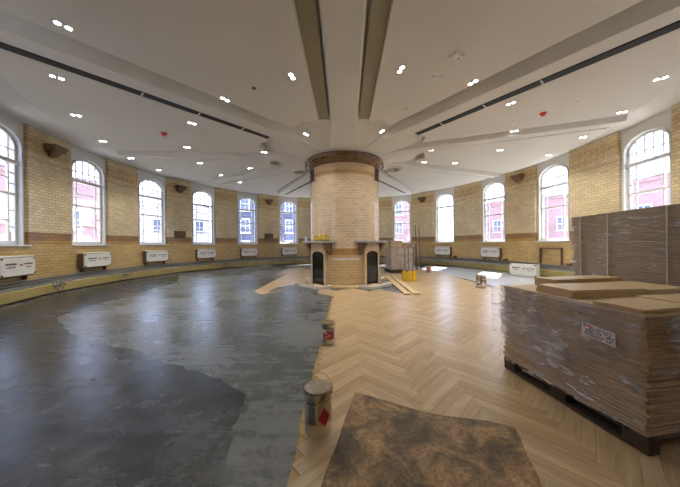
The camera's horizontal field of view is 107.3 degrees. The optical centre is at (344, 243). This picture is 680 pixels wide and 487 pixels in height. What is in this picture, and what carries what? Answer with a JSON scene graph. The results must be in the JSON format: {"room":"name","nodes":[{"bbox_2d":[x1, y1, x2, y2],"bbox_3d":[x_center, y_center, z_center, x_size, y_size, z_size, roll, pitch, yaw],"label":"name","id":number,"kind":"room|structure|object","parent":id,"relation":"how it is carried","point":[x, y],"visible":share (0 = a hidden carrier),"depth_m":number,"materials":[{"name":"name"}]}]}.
{"room":"hall under renovation","nodes":[
{"label":"hall under renovation","id":0,"kind":"room"},
{"bbox_2d":[0,124,278,290],"bbox_3d":[-6.869,-0.950,9.555,5.721,5.520,17.256,-1,0,0],"label":"wall","id":1,"kind":"structure","parent":0,"point":[47,179],"depth_m":9.96,"materials":[{"name":"brick"}]},
{"bbox_2d":[0,111,31,246],"bbox_3d":[-8.690,-1.633,6.313,0.300,3.422,1.440,0,0,-22],"label":"window","id":2,"kind":"structure","parent":1,"relation":"in","point":[12,128],"depth_m":6.77,"materials":[{"name":"white paint"}]},
{"bbox_2d":[0,255,35,279],"bbox_3d":[-8.473,0.649,6.391,0.224,0.660,1.100,0,0,-22],"label":"radiator","id":3,"kind":"object","parent":1,"relation":"attached to","point":[22,265],"visible":1,"depth_m":6.38,"materials":[{"name":"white metal"}]},
{"bbox_2d":[43,143,67,157],"bbox_3d":[-8.959,-2.832,7.729,0.360,0.360,0.440,-1,0,-13],"label":"corbel","id":4,"kind":"object","parent":1,"relation":"attached to","point":[54,150],"visible":1,"depth_m":7.62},
{"bbox_2d":[52,281,65,290],"bbox_3d":[-8.636,1.281,7.553,0.103,0.276,0.450,0,0,-22],"label":"valve","id":5,"kind":"object","parent":1,"relation":"attached to","point":[57,284],"visible":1,"depth_m":7.50,"materials":[{"name":"grey"}]},
{"bbox_2d":[71,146,109,245],"bbox_3d":[-9.339,-1.627,9.115,0.300,3.422,1.440,0,0,-4],"label":"window","id":6,"kind":"structure","parent":1,"relation":"in","point":[98,163],"depth_m":9.40,"materials":[{"name":"white paint"}]},
{"bbox_2d":[78,252,110,271],"bbox_3d":[-9.108,0.654,9.131,0.224,0.660,1.100,0,0,-4],"label":"radiator","id":7,"kind":"object","parent":1,"relation":"attached to","point":[92,259],"visible":1,"depth_m":8.97,"materials":[{"name":"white metal"}]},
{"bbox_2d":[122,271,131,277],"bbox_3d":[-8.922,1.283,10.243,0.103,0.276,0.450,0,0,-4],"label":"valve","id":8,"kind":"object","parent":1,"relation":"attached to","point":[125,274],"visible":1,"depth_m":10.20,"materials":[{"name":"grey metal"}]},
{"bbox_2d":[138,169,168,244],"bbox_3d":[-9.136,-1.629,11.855,0.300,3.422,1.440,0,0,13],"label":"window","id":9,"kind":"structure","parent":1,"relation":"in","point":[160,181],"depth_m":12.05,"materials":[{"name":"white paint"}]},
{"bbox_2d":[0,259,310,305],"bbox_3d":[-6.463,1.336,11.336,5.260,0.280,16.636,0,0,13],"label":"baseboard","id":10,"kind":"structure","parent":1,"relation":"attached to","point":[23,294],"depth_m":9.63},
{"bbox_2d":[0,258,310,293],"bbox_3d":[-6.463,1.156,11.336,5.224,0.070,16.600,0,0,13],"label":"cable tray","id":11,"kind":"object","parent":10,"relation":"on","point":[69,279],"visible":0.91,"depth_m":9.68,"materials":[{"name":"grey metal"}]},
{"bbox_2d":[143,250,167,264],"bbox_3d":[-8.909,0.653,11.809,0.224,0.660,1.100,0,0,13],"label":"radiator","id":12,"kind":"object","parent":1,"relation":"attached to","point":[151,255],"visible":1,"depth_m":11.65,"materials":[{"name":"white metal"}]},
{"bbox_2d":[0,257,310,289],"bbox_3d":[-6.432,1.076,11.328,5.137,0.048,16.461,0,0,13],"label":"pipe","id":13,"kind":"object","parent":1,"relation":"attached to","point":[298,257],"visible":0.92,"depth_m":9.74,"materials":[{"name":"grey metal"}]},
{"bbox_2d":[0,256,310,285],"bbox_3d":[-6.460,1.006,11.335,5.161,0.048,16.534,0,0,13],"label":"pipe","id":14,"kind":"object","parent":1,"relation":"attached to","point":[299,256],"visible":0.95,"depth_m":9.77,"materials":[{"name":"grey metal"}]},
{"bbox_2d":[174,231,185,237],"bbox_3d":[-8.668,-0.474,13.143,0.065,0.380,0.620,0,0,21],"label":"air vent","id":15,"kind":"object","parent":1,"relation":"in","point":[177,234],"visible":1,"depth_m":13.12,"materials":[{"name":"brown metal"}]},
{"bbox_2d":[175,185,186,192],"bbox_3d":[-8.583,-2.835,13.102,0.360,0.360,0.440,0,0,21],"label":"corbel","id":16,"kind":"object","parent":1,"relation":"attached to","point":[180,188],"visible":1,"depth_m":13.00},
{"bbox_2d":[191,183,216,244],"bbox_3d":[-8.152,-1.638,14.404,0.300,3.422,1.440,0,0,30],"label":"window","id":17,"kind":"structure","parent":1,"relation":"in","point":[210,191],"depth_m":14.55,"materials":[{"name":"white paint"}]},
{"bbox_2d":[195,249,215,260],"bbox_3d":[-7.948,0.644,14.300,0.224,0.660,1.100,0,0,30],"label":"radiator","id":18,"kind":"object","parent":1,"relation":"attached to","point":[199,253],"visible":1,"depth_m":14.16,"materials":[{"name":"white metal"}]},
{"bbox_2d":[237,191,257,243],"bbox_3d":[-6.462,-1.652,16.571,1.440,3.422,0.300,-1,0,-43],"label":"window","id":19,"kind":"structure","parent":1,"relation":"in","point":[240,195],"depth_m":16.71,"materials":[{"name":"white paint"}]},
{"bbox_2d":[240,248,257,257],"bbox_3d":[-6.297,0.630,16.417,1.100,0.660,0.224,-1,0,-43],"label":"radiator","id":20,"kind":"object","parent":1,"relation":"attached to","point":[243,251],"visible":1,"depth_m":16.29,"materials":[{"name":"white metal"}]},
{"bbox_2d":[264,233,272,238],"bbox_3d":[-5.304,-0.504,17.425,0.620,0.380,0.065,-1,0,-35],"label":"air vent","id":21,"kind":"object","parent":1,"relation":"in","point":[266,236],"visible":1,"depth_m":17.40,"materials":[{"name":"brown metal"}]},
{"bbox_2d":[265,199,272,204],"bbox_3d":[-5.260,-2.864,17.332,0.440,0.360,0.360,-1,0,-35],"label":"corbel","id":22,"kind":"object","parent":1,"relation":"attached to","point":[268,201],"visible":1,"depth_m":17.25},
{"bbox_2d":[0,0,679,196],"bbox_3d":[0.011,-3.314,9.409,15.969,0.208,15.774,-1,0,0],"label":"ceiling","id":23,"kind":"structure","parent":0,"point":[216,48],"depth_m":4.74,"materials":[{"name":"paint"}]},
{"bbox_2d":[47,73,66,80],"bbox_3d":[-5.471,-3.155,4.750,0.240,0.013,0.110,0,0,-41],"label":"recessed light","id":24,"kind":"object","parent":23,"relation":"in","point":[48,74],"visible":1,"depth_m":4.75,"materials":[{"name":"white"}]},
{"bbox_2d":[50,17,75,32],"bbox_3d":[-4.098,-3.167,3.633,0.110,0.013,0.240,0,0,35],"label":"recessed light","id":25,"kind":"object","parent":23,"relation":"in","point":[52,20],"visible":1,"depth_m":3.63,"materials":[{"name":"white plastic"}]},
{"bbox_2d":[0,42,268,138],"bbox_3d":[-3.971,-3.200,5.717,0.180,0.051,4.950,0,0,42],"label":"ceiling vent","id":26,"kind":"object","parent":23,"relation":"in","point":[4,46],"visible":0.92,"depth_m":4.93,"materials":[{"name":"black metal"}]},
{"bbox_2d":[218,96,230,102],"bbox_3d":[-2.647,-3.179,5.516,0.110,0.013,0.240,0,0,34],"label":"recessed light","id":27,"kind":"object","parent":23,"relation":"in","point":[220,97],"visible":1,"depth_m":5.51,"materials":[{"name":"white"}]},
{"bbox_2d":[287,72,296,80],"bbox_3d":[-1.013,-3.194,4.779,0.110,0.013,0.240,0,0,12],"label":"recessed light","id":28,"kind":"object","parent":23,"relation":"in","point":[291,75],"visible":1,"depth_m":4.78,"materials":[{"name":"white plastic"}]},
{"bbox_2d":[285,182,309,194],"bbox_3d":[-2.549,-3.212,14.163,0.140,0.051,4.950,0,0,-32],"label":"ceiling vent","id":29,"kind":"object","parent":23,"relation":"in","point":[308,182],"visible":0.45,"depth_m":14.51,"materials":[{"name":"black metal"}]},
{"bbox_2d":[294,0,328,118],"bbox_3d":[-0.544,-3.290,3.400,0.280,0.030,6.400,-1,0,0],"label":"panel","id":30,"kind":"object","parent":23,"relation":"attached to","point":[306,12],"visible":1,"depth_m":4.22,"materials":[{"name":"beige"}]},
{"bbox_2d":[359,0,390,118],"bbox_3d":[0.486,-3.299,3.400,0.280,0.030,6.400,-1,0,0],"label":"panel","id":31,"kind":"object","parent":23,"relation":"attached to","point":[379,10],"visible":1,"depth_m":4.23,"materials":[{"name":"beige"}]},
{"bbox_2d":[379,180,404,192],"bbox_3d":[2.575,-3.257,14.118,0.140,0.051,4.950,-1,0,33],"label":"ceiling vent","id":32,"kind":"object","parent":23,"relation":"in","point":[379,180],"visible":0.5,"depth_m":14.20,"materials":[{"name":"black metal"}]},
{"bbox_2d":[396,64,406,73],"bbox_3d":[1.033,-3.212,4.613,0.110,0.013,0.240,-1,0,-13],"label":"recessed light","id":33,"kind":"object","parent":23,"relation":"in","point":[401,68],"visible":1,"depth_m":4.61,"materials":[{"name":"white"}]},
{"bbox_2d":[448,49,466,61],"bbox_3d":[1.918,-3.197,4.281,0.240,0.057,0.200,-1,0,-29],"label":"ceiling sensor","id":34,"kind":"object","parent":23,"relation":"attached to","point":[457,55],"visible":1,"depth_m":4.25,"materials":[{"name":"white paint"}]},
{"bbox_2d":[466,78,479,85],"bbox_3d":[2.563,-3.225,5.005,0.110,0.013,0.240,-1,0,-31],"label":"recessed light","id":35,"kind":"object","parent":23,"relation":"in","point":[476,79],"visible":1,"depth_m":5.00,"materials":[{"name":"white plastic"}]},
{"bbox_2d":[454,127,608,147],"bbox_3d":[5.148,-3.280,7.906,4.950,0.051,0.060,0,0,20],"label":"ceiling vent","id":36,"kind":"object","parent":23,"relation":"in","point":[608,127],"visible":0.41,"depth_m":7.50,"materials":[{"name":"black metal"}]},
{"bbox_2d":[415,20,679,134],"bbox_3d":[3.648,-3.267,5.451,0.180,0.051,4.950,-1,0,-38],"label":"ceiling vent","id":37,"kind":"object","parent":23,"relation":"in","point":[676,25],"visible":0.98,"depth_m":4.65,"materials":[{"name":"black metal"}]},
{"bbox_2d":[651,74,671,81],"bbox_3d":[6.235,-3.257,4.933,0.240,0.013,0.110,-1,0,35],"label":"recessed light","id":38,"kind":"object","parent":23,"relation":"in","point":[667,76],"visible":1,"depth_m":4.93,"materials":[{"name":"white"}]},
{"bbox_2d":[0,263,679,486],"bbox_3d":[0.014,1.594,8.000,31.144,0.311,31.144,-1,0,-13],"label":"floor","id":39,"kind":"structure","parent":0,"point":[438,350],"depth_m":2.68,"materials":[{"name":"brown wood"}]},
{"bbox_2d":[303,372,332,439],"bbox_3d":[-0.209,1.248,1.937,0.228,0.384,0.225,-1,0,0],"label":"tin","id":40,"kind":"object","parent":39,"relation":"on","point":[317,393],"visible":1,"depth_m":1.85,"materials":[{"name":"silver metal"}]},
{"bbox_2d":[320,320,335,345],"bbox_3d":[-0.244,1.291,3.635,0.222,0.300,0.222,-1,0,0],"label":"tin","id":41,"kind":"object","parent":39,"relation":"on","point":[328,330],"visible":1,"depth_m":3.55,"materials":[{"name":"white metal"}]},
{"bbox_2d":[323,329,333,339],"bbox_3d":[-0.236,1.289,3.545,0.152,0.140,0.039,0,0,0],"label":"print","id":42,"kind":"object","parent":41,"relation":"attached to","point":[328,334],"depth_m":3.53,"materials":[{"name":"red paper"}]},
{"bbox_2d":[298,151,391,289],"bbox_3d":[-0.007,-0.760,9.400,3.218,4.420,3.218,-1,0,0],"label":"column","id":43,"kind":"structure","parent":39,"relation":"on","point":[344,185],"depth_m":8.23,"materials":[{"name":"brick"}]},
{"bbox_2d":[302,241,335,242],"bbox_3d":[-0.921,-0.047,8.480,1.360,0.070,0.437,-1,0,45],"label":"mantel shelf","id":44,"kind":"object","parent":43,"relation":"attached to","point":[302,241],"depth_m":8.12,"materials":[{"name":"grey stone"}]},
{"bbox_2d":[312,234,328,240],"bbox_3d":[-0.823,-0.202,8.268,0.780,0.238,0.195,0,0,45],"label":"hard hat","id":45,"kind":"object","parent":43,"relation":"on","point":[319,237],"visible":0.96,"depth_m":8.22,"materials":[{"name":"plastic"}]},
{"bbox_2d":[354,240,387,242],"bbox_3d":[0.920,-0.063,8.480,0.437,0.070,1.360,-1,0,45],"label":"mantel shelf","id":46,"kind":"object","parent":43,"relation":"attached to","point":[355,241],"depth_m":8.17,"materials":[{"name":"grey stone"}]},
{"bbox_2d":[385,276,410,294],"bbox_3d":[1.759,1.401,8.800,0.194,0.036,3.800,-1,0,1],"label":"plank","id":47,"kind":"object","parent":39,"relation":"on","point":[404,291],"visible":0.96,"depth_m":8.04,"materials":[{"name":"beige wood"}]},
{"bbox_2d":[384,240,413,272],"bbox_3d":[2.706,0.625,12.600,1.290,1.560,1.090,0,0,-8],"label":"crate","id":48,"kind":"object","parent":39,"relation":"on","point":[394,253],"visible":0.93,"depth_m":12.18,"materials":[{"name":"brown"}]},
{"bbox_2d":[402,270,406,280],"bbox_3d":[2.251,1.204,9.500,0.160,0.430,0.140,0,0,-6],"label":"jerry can","id":49,"kind":"object","parent":39,"relation":"on","point":[404,273],"visible":0.94,"depth_m":9.43,"materials":[{"name":"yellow plastic"}]},
{"bbox_2d":[391,276,420,294],"bbox_3d":[2.019,1.399,8.775,0.209,0.036,3.650,-1,0,1],"label":"plank","id":50,"kind":"object","parent":39,"relation":"on","point":[406,286],"visible":1,"depth_m":8.10,"materials":[{"name":"beige wood"}]},
{"bbox_2d":[407,270,411,280],"bbox_3d":[2.431,1.203,9.400,0.160,0.430,0.140,0,0,6],"label":"jerry can","id":51,"kind":"object","parent":39,"relation":"on","point":[409,273],"visible":0.99,"depth_m":9.33,"materials":[{"name":"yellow plastic"}]},
{"bbox_2d":[412,270,416,280],"bbox_3d":[2.611,1.201,9.460,0.160,0.430,0.140,0,0,-7],"label":"jerry can","id":52,"kind":"object","parent":39,"relation":"on","point":[414,273],"visible":0.88,"depth_m":9.39,"materials":[{"name":"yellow plastic"}]},
{"bbox_2d":[415,225,417,270],"bbox_3d":[3.527,0.239,12.360,0.041,2.341,0.171,0,0,-23],"label":"scaffold pole","id":53,"kind":"object","parent":39,"relation":"on","point":[415,225],"visible":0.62,"depth_m":12.34,"materials":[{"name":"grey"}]},
{"bbox_2d":[418,226,420,269],"bbox_3d":[3.697,0.262,12.360,0.041,2.291,0.171,0,0,-23],"label":"scaffold pole","id":54,"kind":"object","parent":39,"relation":"on","point":[418,226],"visible":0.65,"depth_m":12.35,"materials":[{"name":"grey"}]},
{"bbox_2d":[426,265,431,272],"bbox_3d":[4.061,1.223,12.100,0.268,0.360,0.268,-1,0,0],"label":"tin","id":55,"kind":"object","parent":39,"relation":"on","point":[428,267],"visible":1,"depth_m":12.00,"materials":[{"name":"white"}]},
{"bbox_2d":[321,392,542,486],"bbox_3d":[0.492,1.429,1.371,1.297,0.009,1.798,0,0,15],"label":"sheet","id":56,"kind":"object","parent":39,"relation":"on","point":[381,443],"visible":1,"depth_m":1.71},
{"bbox_2d":[475,274,486,288],"bbox_3d":[4.311,1.201,7.927,0.319,0.400,0.319,-1,0,0],"label":"tin","id":57,"kind":"object","parent":39,"relation":"on","point":[481,281],"visible":1,"depth_m":7.80,"materials":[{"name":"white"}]},
{"bbox_2d":[509,263,539,276],"bbox_3d":[7.558,1.114,10.549,0.305,0.500,1.020,0,0,-28],"label":"radiator","id":58,"kind":"object","parent":39,"relation":"on","point":[529,270],"visible":0.97,"depth_m":10.37,"materials":[{"name":"grey metal"}]},
{"bbox_2d":[493,284,679,455],"bbox_3d":[2.506,0.934,2.354,1.430,0.953,1.344,-1,0,-9],"label":"pallet","id":59,"kind":"object","parent":39,"relation":"on","point":[623,364],"visible":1,"depth_m":1.91,"materials":[{"name":"brown cardboard"}]},
{"bbox_2d":[536,290,635,298],"bbox_3d":[2.289,0.469,2.370,0.708,0.014,0.360,-1,0,-5],"label":"board","id":60,"kind":"object","parent":59,"relation":"on","point":[536,290],"visible":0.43,"depth_m":2.19,"materials":[{"name":"brown wood"}]},
{"bbox_2d":[536,288,643,296],"bbox_3d":[2.292,0.455,2.368,0.708,0.014,0.360,-1,0,-5],"label":"board","id":61,"kind":"object","parent":60,"relation":"on","point":[536,288],"visible":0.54,"depth_m":2.20,"materials":[{"name":"brown cardboard"}]},
{"bbox_2d":[537,287,644,294],"bbox_3d":[2.294,0.440,2.369,0.708,0.014,0.360,-1,0,-5],"label":"board","id":62,"kind":"object","parent":61,"relation":"on","point":[537,287],"visible":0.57,"depth_m":2.20,"materials":[{"name":"brown wood"}]},
{"bbox_2d":[537,285,644,293],"bbox_3d":[2.296,0.425,2.364,0.708,0.014,0.360,0,0,-5],"label":"board","id":63,"kind":"object","parent":62,"relation":"on","point":[537,285],"visible":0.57,"depth_m":2.19,"materials":[{"name":"brown cardboard"}]},
{"bbox_2d":[537,282,644,291],"bbox_3d":[2.296,0.411,2.368,0.708,0.014,0.360,-1,0,-5],"label":"board","id":64,"kind":"object","parent":63,"relation":"on","point":[571,287],"visible":1,"depth_m":2.31,"materials":[{"name":"brown wood"}]},
{"bbox_2d":[592,302,679,313],"bbox_3d":[2.244,0.469,1.893,0.508,0.014,0.300,0,0,-11],"label":"board","id":65,"kind":"object","parent":59,"relation":"on","point":[592,302],"visible":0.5,"depth_m":1.76,"materials":[{"name":"brown cardboard"}]},
{"bbox_2d":[593,297,679,311],"bbox_3d":[2.237,0.455,1.883,0.508,0.014,0.300,0,0,-11],"label":"board","id":66,"kind":"object","parent":65,"relation":"on","point":[641,304],"visible":1,"depth_m":1.85,"materials":[{"name":"brown cardboard"}]},
{"bbox_3d":[2.926,0.464,2.499,0.508,0.013,0.440,0,0,-9],"label":"board","id":67,"kind":"object","parent":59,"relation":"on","visible":0},
{"bbox_2d":[645,291,679,294],"bbox_3d":[2.928,0.449,2.493,0.508,0.014,0.440,0,0,-9],"label":"board","id":68,"kind":"object","parent":67,"relation":"on","point":[678,291],"visible":0.25,"depth_m":2.26,"materials":[{"name":"brown wood"}]},
{"bbox_2d":[645,290,679,292],"bbox_3d":[2.933,0.434,2.496,0.508,0.014,0.440,0,0,-9],"label":"board","id":69,"kind":"object","parent":68,"relation":"on","point":[667,290],"visible":0.25,"depth_m":2.26,"materials":[{"name":"brown cardboard"}]},
{"bbox_2d":[593,281,679,290],"bbox_3d":[2.932,0.420,2.494,0.508,0.014,0.440,-1,0,-9],"label":"board","id":70,"kind":"object","parent":69,"relation":"on","point":[647,286],"visible":0.79,"depth_m":2.45,"materials":[{"name":"brown cardboard"}]},
{"bbox_3d":[2.664,0.466,2.865,0.908,0.013,0.220,0,0,-9],"label":"board","id":71,"kind":"object","parent":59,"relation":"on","visible":0},
{"bbox_3d":[2.665,0.451,2.860,0.908,0.013,0.220,0,0,-9],"label":"board","id":72,"kind":"object","parent":71,"relation":"on","visible":0},
{"bbox_2d":[534,281,615,283],"bbox_3d":[2.655,0.437,2.861,0.908,0.014,0.220,0,0,-9],"label":"board","id":73,"kind":"object","parent":72,"relation":"on","point":[534,281],"visible":0.25,"depth_m":2.79,"materials":[{"name":"brown wood"}]},
{"bbox_2d":[535,280,620,283],"bbox_3d":[2.663,0.422,2.864,0.908,0.014,0.220,0,0,-9],"label":"board","id":74,"kind":"object","parent":73,"relation":"on","point":[535,280],"visible":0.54,"depth_m":2.75,"materials":[{"name":"brown cardboard"}]},
{"bbox_2d":[534,278,620,281],"bbox_3d":[2.656,0.408,2.859,0.908,0.014,0.220,-1,0,-9],"label":"board","id":75,"kind":"object","parent":74,"relation":"on","point":[534,278],"visible":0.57,"depth_m":2.75,"materials":[{"name":"brown wood"}]},
{"bbox_2d":[535,275,620,280],"bbox_3d":[2.656,0.393,2.857,0.908,0.014,0.220,0,0,-9],"label":"board","id":76,"kind":"object","parent":75,"relation":"on","point":[586,277],"visible":1,"depth_m":2.82,"materials":[{"name":"brown cardboard"}]},
{"bbox_3d":[2.877,0.464,2.016,0.738,0.013,0.360,0,0,-9],"label":"board","id":77,"kind":"object","parent":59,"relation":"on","visible":0},
{"bbox_2d":[635,293,679,302],"bbox_3d":[2.875,0.449,2.021,0.738,0.014,0.360,-1,0,-9],"label":"board","id":78,"kind":"object","parent":77,"relation":"on","point":[675,298],"visible":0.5,"depth_m":2.06,"materials":[{"name":"brown wood"}]},
{"bbox_2d":[570,203,679,285],"bbox_3d":[4.163,0.487,3.060,1.324,1.818,1.843,-1,0,8],"label":"stack","id":79,"kind":"object","parent":39,"relation":"on","point":[643,244],"visible":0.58,"depth_m":3.09,"materials":[{"name":"brown cardboard"}]},
{"bbox_2d":[279,197,411,263],"bbox_3d":[0.012,-1.010,18.580,9.824,5.520,1.924,-1,0,0],"label":"wall","id":80,"kind":"structure","parent":0,"point":[385,203],"depth_m":18.58,"materials":[{"name":"brick"}]},
{"bbox_2d":[279,196,298,243],"bbox_3d":[-4.114,-1.673,18.204,1.440,3.422,0.300,-1,0,-26],"label":"window","id":81,"kind":"structure","parent":80,"relation":"in","point":[294,201],"depth_m":18.25,"materials":[{"name":"white paint"}]},
{"bbox_2d":[281,247,296,255],"bbox_3d":[-4.000,0.610,18.013,1.100,0.660,0.224,-1,0,-26],"label":"radiator","id":82,"kind":"object","parent":80,"relation":"attached to","point":[284,250],"visible":1,"depth_m":17.91,"materials":[{"name":"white metal"}]},
{"bbox_2d":[393,195,411,242],"bbox_3d":[4.133,-1.745,18.076,1.440,3.422,0.300,-1,0,32],"label":"window","id":83,"kind":"structure","parent":80,"relation":"in","point":[407,198],"depth_m":18.07,"materials":[{"name":"white paint"}]},
{"bbox_2d":[411,103,679,276],"bbox_3d":[6.787,-1.069,9.027,4.392,5.520,17.894,-1,0,0],"label":"wall","id":84,"kind":"structure","parent":0,"point":[594,167],"depth_m":11.05,"materials":[{"name":"brick"}]},
{"bbox_2d":[418,197,425,202],"bbox_3d":[5.216,-2.956,16.991,0.360,0.360,0.440,0,0,-43],"label":"corbel","id":85,"kind":"object","parent":84,"relation":"attached to","point":[421,199],"visible":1,"depth_m":16.91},
{"bbox_2d":[435,246,451,256],"bbox_3d":[6.185,0.521,15.780,0.224,0.660,1.100,-1,0,-35],"label":"radiator","id":86,"kind":"object","parent":84,"relation":"attached to","point":[439,250],"visible":1,"depth_m":15.63,"materials":[{"name":"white metal"}]},
{"bbox_2d":[434,187,454,242],"bbox_3d":[6.338,-1.764,15.902,0.300,3.422,1.440,0,0,-35],"label":"window","id":87,"kind":"structure","parent":84,"relation":"in","point":[448,191],"depth_m":16.10,"materials":[{"name":"white paint"}]},
{"bbox_2d":[379,258,574,276],"bbox_3d":[6.001,1.228,10.344,4.734,0.280,18.111,-1,0,-10],"label":"baseboard","id":88,"kind":"structure","parent":84,"relation":"attached to","point":[543,272],"depth_m":13.25,"materials":[{"name":"beige wood"}]},
{"bbox_2d":[384,258,574,272],"bbox_3d":[5.999,1.048,10.344,4.695,0.070,18.077,-1,0,-10],"label":"cable tray","id":89,"kind":"object","parent":88,"relation":"on","point":[384,258],"visible":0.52,"depth_m":12.96,"materials":[{"name":"grey metal"}]},
{"bbox_2d":[481,247,501,259],"bbox_3d":[7.530,0.509,12.908,0.224,0.660,1.100,0,0,-20],"label":"radiator","id":90,"kind":"object","parent":84,"relation":"attached to","point":[495,252],"visible":1,"depth_m":12.71,"materials":[{"name":"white metal"}]},
{"bbox_2d":[412,256,571,267],"bbox_3d":[5.997,0.898,10.343,4.626,0.048,18.016,0,0,-10],"label":"pipe","id":91,"kind":"object","parent":84,"relation":"attached to","point":[412,256],"visible":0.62,"depth_m":12.22,"materials":[{"name":"grey metal"}]},
{"bbox_2d":[481,173,505,241],"bbox_3d":[7.709,-1.776,12.981,0.300,3.422,1.440,0,0,-20],"label":"window","id":92,"kind":"structure","parent":84,"relation":"in","point":[486,183],"depth_m":13.23,"materials":[{"name":"white paint"}]},
{"bbox_2d":[412,257,574,269],"bbox_3d":[5.968,0.968,10.333,4.606,0.048,17.948,-1,0,-10],"label":"pipe","id":93,"kind":"object","parent":84,"relation":"attached to","point":[412,257],"visible":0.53,"depth_m":12.97,"materials":[{"name":"grey metal"}]},
{"bbox_2d":[510,174,523,182],"bbox_3d":[7.959,-2.980,11.538,0.360,0.360,0.440,-1,0,-16],"label":"corbel","id":94,"kind":"object","parent":84,"relation":"attached to","point":[517,178],"visible":1,"depth_m":11.44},
{"bbox_2d":[539,247,562,264],"bbox_3d":[8.343,0.502,10.144,0.075,0.670,0.950,0,0,-8],"label":"bracket","id":95,"kind":"object","parent":84,"relation":"attached to","point":[540,248],"visible":1,"depth_m":10.06,"materials":[{"name":"brown wood"}]},
{"bbox_2d":[535,152,569,241],"bbox_3d":[8.454,-1.783,10.163,0.300,3.422,1.440,0,0,-8],"label":"window","id":96,"kind":"structure","parent":84,"relation":"in","point":[543,167],"depth_m":10.41,"materials":[{"name":"white paint"}]},
{"bbox_2d":[621,109,671,210],"bbox_3d":[8.524,-1.783,7.089,0.300,3.422,1.440,-1,0,7],"label":"window","id":97,"kind":"structure","parent":84,"relation":"in","point":[630,137],"depth_m":7.22,"materials":[{"name":"white paint"}]},
{"bbox_3d":[0.021,2.350,8.000,160.000,0.400,160.000,0,0,0],"label":"floor","id":98,"kind":"structure","parent":0,"visible":0},
{"bbox_2d":[0,148,97,244],"bbox_3d":[-26.517,-2.619,21.595,6.600,10.000,9.600,0,0,24],"label":"building","id":99,"kind":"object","parent":98,"relation":"on","point":[85,216],"visible":0.1,"depth_m":21.93,"materials":[{"name":"red brick"}]},
{"bbox_2d":[140,189,210,241],"bbox_3d":[-23.759,-2.243,32.724,6.600,9.200,9.600,-1,0,44],"label":"building","id":100,"kind":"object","parent":98,"relation":"on","point":[150,222],"visible":0.2,"depth_m":29.92,"materials":[{"name":"brick"}]},
{"bbox_2d":[239,199,294,241],"bbox_3d":[-11.019,-4.254,34.466,8.600,13.000,6.600,0,0,-24],"label":"building","id":101,"kind":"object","parent":98,"relation":"on","point":[287,218],"visible":0.27,"depth_m":31.02,"materials":[{"name":"blue brick"}]},
{"bbox_2d":[396,201,409,240],"bbox_3d":[6.414,-3.656,40.123,11.600,11.500,6.600,-1,0,12],"label":"building","id":102,"kind":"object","parent":98,"relation":"on","point":[400,228],"visible":0.06,"depth_m":36.60,"materials":[{"name":"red brick"}]},
{"bbox_2d":[486,184,567,240],"bbox_3d":[24.732,-3.066,37.296,14.600,10.000,6.600,0,0,42],"label":"building","id":103,"kind":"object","parent":98,"relation":"on","point":[555,215],"visible":0.14,"depth_m":32.05,"materials":[{"name":"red brick"}]},
{"bbox_2d":[633,157,668,208],"bbox_3d":[30.055,-2.912,17.300,6.600,9.600,13.600,-1,0,-14],"label":"building","id":104,"kind":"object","parent":98,"relation":"on","point":[651,199],"visible":0.14,"depth_m":21.37,"materials":[{"name":"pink brick"}]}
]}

